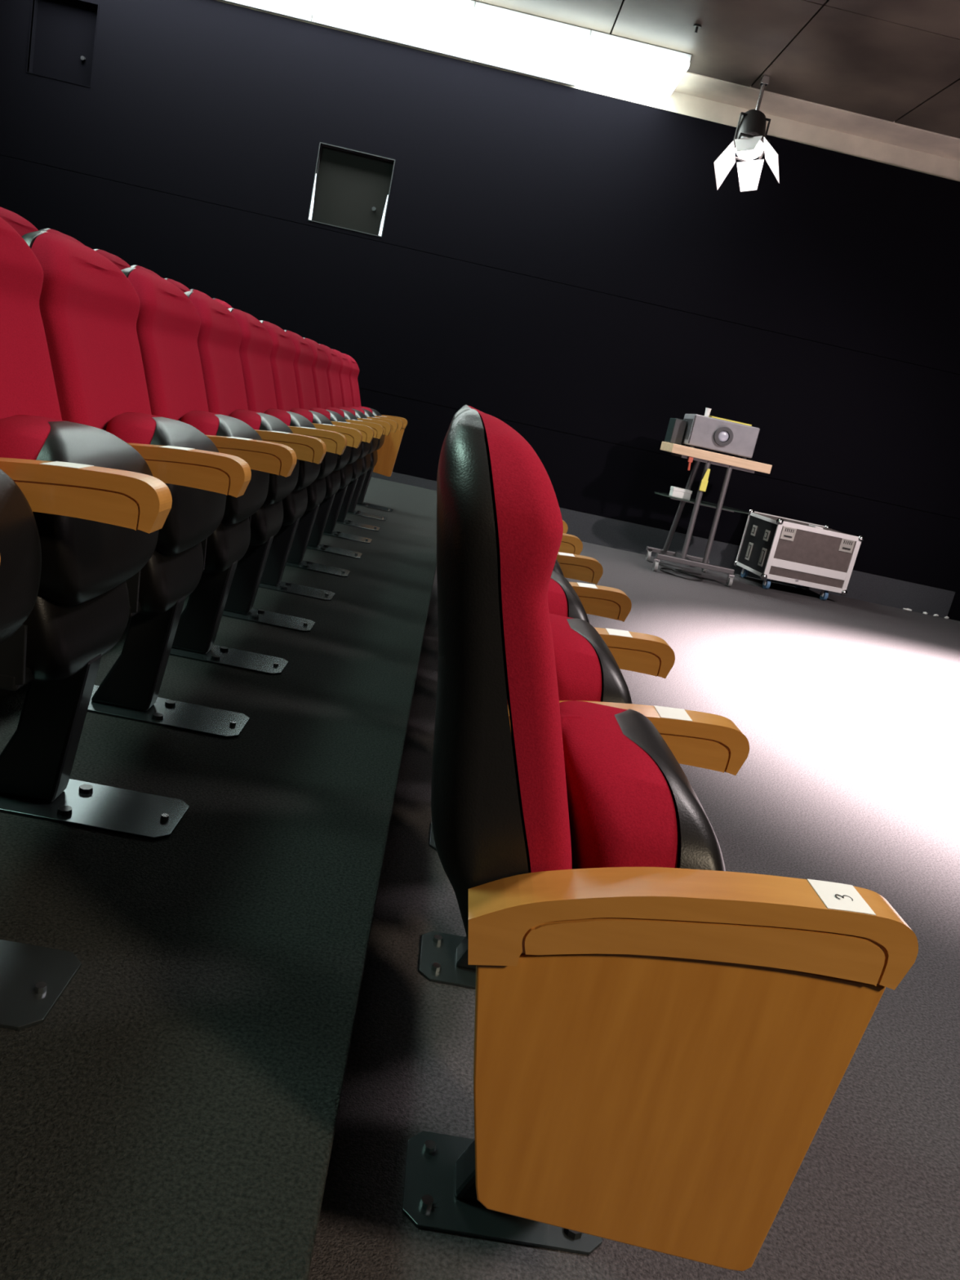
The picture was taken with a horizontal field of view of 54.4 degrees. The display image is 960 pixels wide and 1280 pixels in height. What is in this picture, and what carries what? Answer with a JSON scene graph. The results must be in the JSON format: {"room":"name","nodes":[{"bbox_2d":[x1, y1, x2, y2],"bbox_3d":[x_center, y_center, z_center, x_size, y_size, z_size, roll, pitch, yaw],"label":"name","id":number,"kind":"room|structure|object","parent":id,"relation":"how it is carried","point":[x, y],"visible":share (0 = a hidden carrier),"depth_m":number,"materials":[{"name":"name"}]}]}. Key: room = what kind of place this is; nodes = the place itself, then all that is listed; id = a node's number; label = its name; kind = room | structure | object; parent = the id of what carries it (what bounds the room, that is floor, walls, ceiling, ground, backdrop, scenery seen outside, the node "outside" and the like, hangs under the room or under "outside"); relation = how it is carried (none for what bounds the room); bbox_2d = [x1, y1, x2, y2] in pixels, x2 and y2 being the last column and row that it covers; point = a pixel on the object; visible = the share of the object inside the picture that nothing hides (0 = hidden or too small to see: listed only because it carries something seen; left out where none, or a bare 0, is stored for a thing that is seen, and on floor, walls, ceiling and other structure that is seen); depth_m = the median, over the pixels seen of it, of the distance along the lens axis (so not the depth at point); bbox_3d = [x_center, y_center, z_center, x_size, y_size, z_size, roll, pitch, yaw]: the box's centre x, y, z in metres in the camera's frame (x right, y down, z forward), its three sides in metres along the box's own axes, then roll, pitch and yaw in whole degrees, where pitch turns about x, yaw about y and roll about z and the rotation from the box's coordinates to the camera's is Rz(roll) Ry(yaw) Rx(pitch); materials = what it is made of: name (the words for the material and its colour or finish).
{"room":"theater auditorium","nodes":[
{"label":"theater auditorium","id":0,"kind":"room"},
{"bbox_2d":[0,0,959,592],"bbox_3d":[-0.132,-3.549,8.927,12.500,4.030,0.250,11,14,-4],"label":"wall","id":1,"kind":"structure","parent":0,"point":[217,103],"depth_m":8.78,"materials":[{"name":"black paint"}]},
{"bbox_2d":[0,688,12,698],"bbox_3d":[-3.842,-0.742,2.951,5.575,0.178,12.600,11,14,-4],"label":"trim","id":2,"kind":"structure","parent":1,"relation":"attached to","point":[3,692],"depth_m":2.19,"materials":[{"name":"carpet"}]},
{"bbox_2d":[0,206,38,236],"bbox_3d":[-1.672,-1.085,3.651,0.578,1.044,0.549,11,14,-4],"label":"seat","id":3,"kind":"object","parent":2,"relation":"on","point":[22,226],"visible":0.09,"depth_m":3.56,"materials":[{"name":"red fabric"}]},
{"bbox_2d":[39,228,84,245],"bbox_3d":[-1.680,-1.217,4.175,0.578,1.044,0.549,11,14,-4],"label":"seat","id":4,"kind":"object","parent":2,"relation":"on","point":[49,230],"visible":0.05,"depth_m":3.97,"materials":[{"name":"red fabric"}]},
{"bbox_2d":[93,248,131,270],"bbox_3d":[-1.688,-1.350,4.698,0.578,1.044,0.549,11,14,-4],"label":"seat","id":5,"kind":"object","parent":2,"relation":"on","point":[121,264],"visible":0.1,"depth_m":4.56,"materials":[{"name":"red fabric"}]},
{"bbox_2d":[130,265,159,276],"bbox_3d":[-1.696,-1.482,5.221,0.578,1.044,0.549,11,14,-4],"label":"seat","id":6,"kind":"object","parent":2,"relation":"on","point":[131,266],"visible":0.05,"depth_m":5.01,"materials":[{"name":"red fabric"}]},
{"bbox_2d":[164,278,191,293],"bbox_3d":[-1.704,-1.614,5.745,0.578,1.044,0.549,11,14,-4],"label":"seat","id":7,"kind":"object","parent":2,"relation":"on","point":[179,285],"visible":0.12,"depth_m":5.59,"materials":[{"name":"red fabric"}]},
{"bbox_2d":[190,288,210,297],"bbox_3d":[-1.712,-1.747,6.268,0.578,1.044,0.549,11,14,-4],"label":"seat","id":8,"kind":"object","parent":2,"relation":"on","point":[191,290],"visible":0.09,"depth_m":6.05,"materials":[{"name":"red fabric"}]},
{"bbox_2d":[213,297,231,308],"bbox_3d":[-1.720,-1.879,6.792,0.578,1.044,0.549,11,14,-4],"label":"seat","id":9,"kind":"object","parent":2,"relation":"on","point":[224,304],"visible":0.09,"depth_m":6.62,"materials":[{"name":"red fabric"}]},
{"bbox_2d":[26,0,99,87],"bbox_3d":[-3.706,-5.350,8.344,0.576,0.676,0.119,11,14,-4],"label":"window","id":10,"kind":"structure","parent":1,"relation":"in","point":[62,45],"depth_m":8.38,"materials":[{"name":"grey"}]},
{"bbox_2d":[0,476,436,1279],"bbox_3d":[-3.419,-0.471,3.026,6.520,0.194,12.600,11,14,-4],"label":"floor","id":11,"kind":"structure","parent":1,"relation":"attached to","point":[172,1115],"depth_m":1.45,"materials":[{"name":"carpet"}]},
{"bbox_2d":[0,468,81,1030],"bbox_3d":[-0.746,-0.061,1.115,0.578,1.044,0.549,11,14,-4],"label":"seat","id":12,"kind":"object","parent":11,"relation":"on","point":[33,978],"visible":1,"depth_m":1.28,"materials":[{"name":"black plastic"}]},
{"bbox_2d":[0,217,189,839],"bbox_3d":[-0.754,-0.194,1.639,0.578,1.044,0.549,11,14,-4],"label":"seat","id":13,"kind":"object","parent":11,"relation":"on","point":[100,510],"visible":0.92,"depth_m":1.65,"materials":[{"name":"red fabric"}]},
{"bbox_2d":[0,217,62,420],"bbox_3d":[-0.858,-0.430,1.604,0.216,0.622,0.490,11,14,-4],"label":"cushion","id":14,"kind":"object","parent":13,"relation":"on","point":[28,389],"depth_m":1.69,"materials":[{"name":"red fabric"}]},
{"bbox_2d":[0,414,65,459],"bbox_3d":[-0.776,-0.243,1.652,0.134,0.292,0.458,11,14,-4],"label":"seat cushion","id":15,"kind":"object","parent":13,"relation":"on","point":[24,437],"depth_m":1.50,"materials":[{"name":"red fabric"}]},
{"bbox_2d":[22,231,251,738],"bbox_3d":[-0.762,-0.326,2.162,0.578,1.044,0.549,11,14,-4],"label":"seat","id":16,"kind":"object","parent":11,"relation":"on","point":[90,308],"visible":0.63,"depth_m":2.08,"materials":[{"name":"red fabric"}]},
{"bbox_2d":[31,231,151,431],"bbox_3d":[-0.866,-0.562,2.127,0.216,0.622,0.490,11,14,-4],"label":"cushion","id":17,"kind":"object","parent":16,"relation":"on","point":[90,308],"depth_m":2.01,"materials":[{"name":"red fabric"}]},
{"bbox_2d":[106,412,160,444],"bbox_3d":[-0.784,-0.375,2.176,0.134,0.292,0.458,11,14,-4],"label":"seat cushion","id":18,"kind":"object","parent":16,"relation":"on","point":[140,428],"depth_m":2.02,"materials":[{"name":"red fabric"}]},
{"bbox_2d":[121,267,297,675],"bbox_3d":[-0.770,-0.458,2.686,0.578,1.044,0.549,11,14,-4],"label":"seat","id":19,"kind":"object","parent":11,"relation":"on","point":[168,323],"visible":0.67,"depth_m":2.63,"materials":[{"name":"red fabric"}]},
{"bbox_2d":[128,268,208,421],"bbox_3d":[-0.874,-0.695,2.651,0.216,0.622,0.490,11,14,-4],"label":"cushion","id":20,"kind":"object","parent":19,"relation":"on","point":[168,323],"depth_m":2.55,"materials":[{"name":"red fabric"}]},
{"bbox_2d":[180,410,220,435],"bbox_3d":[-0.792,-0.508,2.699,0.134,0.292,0.458,11,14,-4],"label":"seat cushion","id":21,"kind":"object","parent":19,"relation":"on","point":[208,423],"depth_m":2.55,"materials":[{"name":"red fabric"}]},
{"bbox_2d":[184,291,326,631],"bbox_3d":[-0.778,-0.591,3.209,0.578,1.044,0.549,11,14,-4],"label":"seat","id":22,"kind":"object","parent":11,"relation":"on","point":[220,336],"visible":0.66,"depth_m":3.15,"materials":[{"name":"red fabric"}]},
{"bbox_2d":[189,292,248,416],"bbox_3d":[-0.882,-0.827,3.174,0.216,0.622,0.490,11,14,-4],"label":"cushion","id":23,"kind":"object","parent":22,"relation":"on","point":[220,336],"depth_m":3.08,"materials":[{"name":"red fabric"}]},
{"bbox_2d":[229,408,261,430],"bbox_3d":[-0.801,-0.640,3.223,0.134,0.292,0.458,11,14,-4],"label":"seat cushion","id":24,"kind":"object","parent":22,"relation":"on","point":[253,419],"depth_m":3.08,"materials":[{"name":"red fabric"}]},
{"bbox_2d":[227,307,346,600],"bbox_3d":[-0.786,-0.723,3.733,0.578,1.044,0.549,11,14,-4],"label":"seat","id":25,"kind":"object","parent":11,"relation":"on","point":[256,343],"visible":0.56,"depth_m":3.69,"materials":[{"name":"red fabric"}]},
{"bbox_2d":[231,308,277,413],"bbox_3d":[-0.890,-0.959,3.698,0.216,0.622,0.490,11,14,-4],"label":"cushion","id":26,"kind":"object","parent":25,"relation":"on","point":[256,343],"depth_m":3.62,"materials":[{"name":"red fabric"}]},
{"bbox_2d":[263,408,291,426],"bbox_3d":[-0.809,-0.772,3.746,0.134,0.292,0.458,11,14,-4],"label":"seat cushion","id":27,"kind":"object","parent":25,"relation":"on","point":[285,416],"depth_m":3.61,"materials":[{"name":"red fabric"}]},
{"bbox_2d":[259,320,362,577],"bbox_3d":[-0.794,-0.855,4.256,0.578,1.044,0.549,11,14,-4],"label":"seat","id":28,"kind":"object","parent":11,"relation":"on","point":[282,353],"visible":0.48,"depth_m":4.22,"materials":[{"name":"red fabric"}]},
{"bbox_2d":[262,320,299,411],"bbox_3d":[-0.899,-1.092,4.221,0.216,0.622,0.490,11,14,-4],"label":"cushion","id":29,"kind":"object","parent":28,"relation":"on","point":[282,353],"depth_m":4.15,"materials":[{"name":"red fabric"}]},
{"bbox_2d":[289,408,313,422],"bbox_3d":[-0.817,-0.905,4.270,0.134,0.292,0.458,11,14,-4],"label":"seat cushion","id":30,"kind":"object","parent":28,"relation":"on","point":[308,414],"depth_m":4.13,"materials":[{"name":"red fabric"}]},
{"bbox_2d":[284,329,374,558],"bbox_3d":[-0.803,-0.988,4.780,0.578,1.044,0.549,11,14,-4],"label":"seat","id":31,"kind":"object","parent":11,"relation":"on","point":[304,357],"visible":0.48,"depth_m":4.75,"materials":[{"name":"red fabric"}]},
{"bbox_2d":[286,330,316,409],"bbox_3d":[-0.907,-1.224,4.745,0.216,0.622,0.490,11,14,-4],"label":"cushion","id":32,"kind":"object","parent":31,"relation":"on","point":[304,357],"depth_m":4.68,"materials":[{"name":"red fabric"}]},
{"bbox_2d":[309,407,330,419],"bbox_3d":[-0.825,-1.037,4.793,0.134,0.292,0.458,11,14,-4],"label":"seat cushion","id":33,"kind":"object","parent":31,"relation":"on","point":[325,412],"depth_m":4.66,"materials":[{"name":"red fabric"}]},
{"bbox_2d":[302,337,383,543],"bbox_3d":[-0.811,-1.120,5.303,0.578,1.044,0.549,11,14,-4],"label":"seat","id":34,"kind":"object","parent":11,"relation":"on","point":[320,362],"visible":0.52,"depth_m":5.28,"materials":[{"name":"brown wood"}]},
{"bbox_2d":[305,337,331,408],"bbox_3d":[-0.915,-1.356,5.268,0.216,0.622,0.490,11,14,-4],"label":"cushion","id":35,"kind":"object","parent":34,"relation":"on","point":[320,362],"depth_m":5.22,"materials":[{"name":"red fabric"}]},
{"bbox_2d":[325,407,344,417],"bbox_3d":[-0.833,-1.169,5.317,0.134,0.292,0.458,11,14,-4],"label":"seat cushion","id":36,"kind":"object","parent":34,"relation":"on","point":[340,411],"depth_m":5.19,"materials":[{"name":"red fabric"}]},
{"bbox_2d":[319,343,391,531],"bbox_3d":[-0.819,-1.252,5.827,0.578,1.044,0.549,11,14,-4],"label":"seat","id":37,"kind":"object","parent":11,"relation":"on","point":[334,364],"visible":0.34,"depth_m":5.81,"materials":[{"name":"red fabric"}]},
{"bbox_2d":[320,343,342,408],"bbox_3d":[-0.923,-1.489,5.792,0.216,0.622,0.490,11,14,-4],"label":"cushion","id":38,"kind":"object","parent":37,"relation":"on","point":[334,364],"depth_m":5.75,"materials":[{"name":"red fabric"}]},
{"bbox_2d":[338,406,355,415],"bbox_3d":[-0.841,-1.302,5.840,0.134,0.292,0.458,11,14,-4],"label":"seat cushion","id":39,"kind":"object","parent":37,"relation":"on","point":[353,411],"depth_m":5.72,"materials":[{"name":"red fabric"}]},
{"bbox_2d":[331,348,397,520],"bbox_3d":[-0.827,-1.385,6.350,0.578,1.044,0.549,11,14,-4],"label":"seat","id":40,"kind":"object","parent":11,"relation":"on","point":[344,370],"visible":0.41,"depth_m":6.33,"materials":[{"name":"red fabric"}]},
{"bbox_2d":[332,349,352,408],"bbox_3d":[-0.931,-1.621,6.315,0.216,0.622,0.490,11,14,-4],"label":"cushion","id":41,"kind":"object","parent":40,"relation":"on","point":[344,370],"depth_m":6.28,"materials":[{"name":"red fabric"}]},
{"bbox_2d":[349,406,364,414],"bbox_3d":[-0.849,-1.434,6.364,0.134,0.292,0.458,11,14,-4],"label":"seat cushion","id":42,"kind":"object","parent":40,"relation":"on","point":[362,410],"depth_m":6.24,"materials":[{"name":"red fabric"}]},
{"bbox_2d":[342,353,407,511],"bbox_3d":[-0.835,-1.523,6.898,0.578,1.044,0.600,11,14,-4],"label":"seat","id":43,"kind":"object","parent":11,"relation":"on","point":[383,459],"visible":0.41,"depth_m":7.00,"materials":[{"name":"brown wood"}]},
{"bbox_2d":[342,353,360,407],"bbox_3d":[-0.939,-1.753,6.839,0.216,0.622,0.490,11,14,-4],"label":"cushion","id":44,"kind":"object","parent":43,"relation":"on","point":[354,371],"depth_m":6.81,"materials":[{"name":"red fabric"}]},
{"bbox_2d":[358,406,372,413],"bbox_3d":[-0.857,-1.566,6.887,0.134,0.292,0.458,11,14,-4],"label":"seat cushion","id":45,"kind":"object","parent":43,"relation":"on","point":[366,408],"depth_m":6.77,"materials":[{"name":"red fabric"}]},
{"bbox_2d":[307,142,395,237],"bbox_3d":[-1.189,-4.167,8.682,0.701,0.676,0.120,11,14,-4],"label":"window","id":46,"kind":"structure","parent":1,"relation":"in","point":[351,190],"depth_m":8.71,"materials":[{"name":"black glass"}]},
{"bbox_2d":[2,155,959,592],"bbox_3d":[-0.207,-3.213,9.026,12.500,4.095,0.220,11,14,-4],"label":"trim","id":47,"kind":"structure","parent":1,"relation":"attached to","point":[2,155],"depth_m":9.25,"materials":[{"name":"black"}]},
{"bbox_2d":[371,471,959,621],"bbox_3d":[-0.580,-1.469,9.330,12.500,0.286,0.034,11,14,-4],"label":"baseboard","id":48,"kind":"structure","parent":1,"relation":"attached to","point":[588,527],"depth_m":9.50,"materials":[{"name":"black"}]},
{"bbox_2d":[673,71,959,160],"bbox_3d":[0.265,-5.251,8.146,12.500,0.046,0.500,11,14,-4],"label":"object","id":49,"kind":"structure","parent":1,"relation":"attached to","point":[773,104],"depth_m":8.31,"materials":[{"name":"beige paint"}]},
{"bbox_2d":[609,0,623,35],"bbox_3d":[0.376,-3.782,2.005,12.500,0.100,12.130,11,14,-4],"label":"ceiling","id":50,"kind":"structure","parent":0,"point":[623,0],"depth_m":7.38,"materials":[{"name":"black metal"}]},
{"bbox_2d":[307,541,959,1279],"bbox_3d":[-0.527,0.237,3.353,12.500,0.100,12.800,11,14,-4],"label":"floor","id":51,"kind":"structure","parent":0,"point":[847,709],"depth_m":2.26,"materials":[{"name":"grey carpet"}]},
{"bbox_2d":[462,404,568,533],"bbox_3d":[0.081,-0.502,4.367,0.566,1.074,0.549,11,14,-4],"label":"seat","id":52,"kind":"object","parent":51,"relation":"on","point":[565,525],"visible":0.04,"depth_m":4.09,"materials":[{"name":"brown wood"}]},
{"bbox_2d":[465,404,582,555],"bbox_3d":[0.089,-0.369,3.844,0.566,1.074,0.549,11,14,-4],"label":"seat","id":53,"kind":"object","parent":51,"relation":"on","point":[570,544],"visible":0.09,"depth_m":3.57,"materials":[{"name":"brown wood"}]},
{"bbox_2d":[462,404,603,584],"bbox_3d":[0.097,-0.237,3.321,0.566,1.074,0.549,11,14,-4],"label":"seat","id":54,"kind":"object","parent":51,"relation":"on","point":[580,567],"visible":0.06,"depth_m":3.04,"materials":[{"name":"brown wood"}]},
{"bbox_2d":[461,405,631,622],"bbox_3d":[0.105,-0.105,2.797,0.566,1.074,0.549,11,14,-4],"label":"seat","id":55,"kind":"object","parent":51,"relation":"on","point":[610,602],"visible":0.09,"depth_m":2.52,"materials":[{"name":"brown wood"}]},
{"bbox_2d":[429,405,675,851],"bbox_3d":[0.113,0.028,2.274,0.566,1.074,0.549,11,14,-4],"label":"seat","id":56,"kind":"object","parent":51,"relation":"on","point":[643,653],"visible":0.15,"depth_m":2.00,"materials":[{"name":"brown wood"}]},
{"bbox_2d":[547,577,568,617],"bbox_3d":[0.110,-0.015,2.289,0.134,0.317,0.458,11,14,-4],"label":"seat cushion","id":57,"kind":"object","parent":56,"relation":"on","point":[557,591],"depth_m":2.12,"materials":[{"name":"red fabric"}]},
{"bbox_2d":[418,406,749,989],"bbox_3d":[0.121,0.160,1.750,0.566,1.074,0.549,11,14,-4],"label":"seat","id":58,"kind":"object","parent":51,"relation":"on","point":[587,670],"visible":0.13,"depth_m":1.56,"materials":[{"name":"wood"}]},
{"bbox_2d":[549,613,602,702],"bbox_3d":[0.118,0.117,1.766,0.134,0.317,0.458,11,14,-4],"label":"seat cushion","id":59,"kind":"object","parent":58,"relation":"on","point":[577,645],"depth_m":1.59,"materials":[{"name":"red fabric"}]},
{"bbox_2d":[402,408,918,1271],"bbox_3d":[0.133,0.298,1.208,0.566,1.074,0.549,11,14,-4],"label":"seat","id":60,"kind":"object","parent":51,"relation":"on","point":[664,1035],"visible":1,"depth_m":0.96,"materials":[{"name":"brown wood"}]},
{"bbox_2d":[477,411,572,873],"bbox_3d":[0.042,0.065,1.175,0.230,0.650,0.490,11,14,-4],"label":"cushion","id":61,"kind":"object","parent":60,"relation":"on","point":[525,772],"depth_m":0.93,"materials":[{"name":"red fabric"}]},
{"bbox_2d":[559,700,678,869],"bbox_3d":[0.130,0.255,1.224,0.134,0.317,0.458,11,14,-4],"label":"seat cushion","id":62,"kind":"object","parent":60,"relation":"on","point":[619,808],"depth_m":1.05,"materials":[{"name":"red fabric"}]},
{"bbox_2d":[647,560,702,581],"bbox_3d":[1.859,-0.634,8.684,0.488,0.016,0.716,11,14,-4],"label":"power cable","id":63,"kind":"object","parent":51,"relation":"on","point":[665,566],"visible":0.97,"depth_m":8.66,"materials":[{"name":"black rubber"}]},
{"bbox_2d":[644,441,772,586],"bbox_3d":[2.015,-1.172,8.645,0.915,1.126,0.785,11,14,-4],"label":"trolley","id":64,"kind":"object","parent":51,"relation":"on","point":[700,455],"visible":0.98,"depth_m":8.37,"materials":[{"name":"grey metal"}]},
{"bbox_2d":[664,417,687,444],"bbox_3d":[1.776,-1.893,8.480,0.110,0.220,0.244,11,14,-4],"label":"loudspeaker","id":65,"kind":"object","parent":64,"relation":"on","point":[677,427],"visible":0.9,"depth_m":8.37,"materials":[{"name":"grey plastic"}]},
{"bbox_2d":[671,419,686,444],"bbox_3d":[1.778,-1.864,8.364,0.096,0.200,0.003,11,14,-4],"label":"grille","id":66,"kind":"object","parent":65,"relation":"attached to","point":[678,428],"depth_m":8.36,"materials":[{"name":"grey"}]},
{"bbox_2d":[669,485,692,500],"bbox_3d":[1.825,-1.338,8.510,0.176,0.085,0.126,11,14,-4],"label":"box","id":67,"kind":"object","parent":64,"relation":"on","point":[682,493],"visible":1,"depth_m":8.45,"materials":[{"name":"white paper"}]},
{"bbox_2d":[687,457,693,470],"bbox_3d":[1.842,-1.551,8.219,0.040,0.116,0.024,11,14,-4],"label":"clamp","id":68,"kind":"object","parent":64,"relation":"hanging from","point":[690,460],"visible":1,"depth_m":8.21,"materials":[{"name":"red plastic"}]},
{"bbox_2d":[654,491,749,514],"bbox_3d":[2.044,-1.263,8.604,0.900,0.010,0.520,11,14,-4],"label":"glass shelf","id":69,"kind":"object","parent":64,"relation":"attached to","point":[691,500],"depth_m":8.47,"materials":[{"name":"grey"}]},
{"bbox_2d":[698,468,710,491],"bbox_3d":[1.986,-1.412,8.241,0.060,0.200,0.010,11,14,-4],"label":"clamp","id":70,"kind":"object","parent":64,"relation":"attached to","point":[704,481],"visible":1,"depth_m":8.24,"materials":[{"name":"yellow plastic"}]},
{"bbox_2d":[681,413,759,459],"bbox_3d":[2.140,-1.829,8.404,0.593,0.285,0.455,11,14,-4],"label":"projector","id":71,"kind":"object","parent":64,"relation":"on","point":[735,439],"visible":0.98,"depth_m":8.21,"materials":[{"name":"grey"}]},
{"bbox_2d":[683,418,693,439],"bbox_3d":[1.853,-1.899,8.400,0.002,0.180,0.340,11,14,-4],"label":"vent","id":72,"kind":"object","parent":71,"relation":"attached to","point":[690,421],"depth_m":8.31,"materials":[{"name":"grey plastic"}]},
{"bbox_2d":[704,407,711,417],"bbox_3d":[2.000,-2.000,8.211,0.052,0.072,0.051,11,14,-4],"label":"cup","id":73,"kind":"object","parent":71,"relation":"on","point":[708,411],"visible":1,"depth_m":8.20,"materials":[{"name":"white paper"}]},
{"bbox_2d":[708,415,751,426],"bbox_3d":[2.207,-1.956,8.338,0.370,0.014,0.282,11,14,-4],"label":"folder","id":74,"kind":"object","parent":71,"relation":"on","point":[715,417],"visible":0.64,"depth_m":8.20,"materials":[{"name":"yellow paper"}]},
{"bbox_2d":[733,508,864,600],"bbox_3d":[3.075,-0.824,9.116,0.891,0.682,0.744,10,14,-10],"label":"flight case","id":75,"kind":"object","parent":51,"relation":"on","point":[800,553],"visible":0.99,"depth_m":8.80,"materials":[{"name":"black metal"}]},
{"bbox_2d":[902,608,911,611],"bbox_3d":[4.388,-0.313,9.605,0.098,0.031,0.042,11,14,-4],"label":"paper scrap","id":76,"kind":"object","parent":51,"relation":"on","point":[904,609],"visible":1,"depth_m":9.59,"materials":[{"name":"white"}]},
{"bbox_2d":[471,0,959,138],"bbox_3d":[0.359,-3.701,2.025,12.486,0.030,12.116,11,14,-4],"label":"ceiling","id":77,"kind":"structure","parent":0,"point":[898,61],"depth_m":7.16,"materials":[{"name":"tile"}]},
{"bbox_2d":[220,0,312,22],"bbox_3d":[-2.593,-5.668,7.757,2.295,0.165,0.895,11,14,-4],"label":"fluorescent light","id":78,"kind":"object","parent":77,"relation":"attached to","point":[300,10],"visible":0.84,"depth_m":8.22,"materials":[{"name":"white plastic"}]},
{"bbox_2d":[253,0,311,13],"bbox_3d":[-2.594,-5.657,7.742,2.291,0.050,0.860,11,14,-4],"label":"diffuser","id":79,"kind":"object","parent":78,"relation":"attached to","point":[288,6],"depth_m":8.18,"materials":[{"name":"white plastic"}]},
{"bbox_2d":[306,0,475,61],"bbox_3d":[-0.764,-5.298,7.879,1.435,0.165,0.895,11,14,-4],"label":"fluorescent light","id":80,"kind":"object","parent":77,"relation":"attached to","point":[443,27],"visible":0.98,"depth_m":7.98,"materials":[{"name":"white plastic"}]},
{"bbox_2d":[471,1,591,86],"bbox_3d":[0.410,-5.061,7.957,0.955,0.165,0.895,11,14,-4],"label":"fluorescent light","id":81,"kind":"object","parent":77,"relation":"attached to","point":[503,38],"visible":1,"depth_m":7.83,"materials":[{"name":"white plastic"}]},
{"bbox_2d":[577,30,691,101],"bbox_3d":[1.298,-4.904,8.005,0.840,0.115,0.885,11,14,-4],"label":"fluorescent light","id":82,"kind":"object","parent":77,"relation":"attached to","point":[615,62],"visible":0.98,"depth_m":7.81,"materials":[{"name":"white plastic"}]},
{"bbox_2d":[693,23,701,33],"bbox_3d":[1.648,-4.644,7.104,0.060,0.050,0.060,11,14,-4],"label":"ceiling hook","id":83,"kind":"object","parent":77,"relation":"attached to","point":[696,26],"visible":1,"depth_m":7.09,"materials":[{"name":"black metal"}]},
{"bbox_2d":[713,75,779,191],"bbox_3d":[2.315,-4.195,7.728,0.492,0.920,0.535,19,15,25],"label":"lamp","id":84,"kind":"object","parent":77,"relation":"hanging from","point":[750,141],"visible":1,"depth_m":7.80,"materials":[{"name":"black metal"}]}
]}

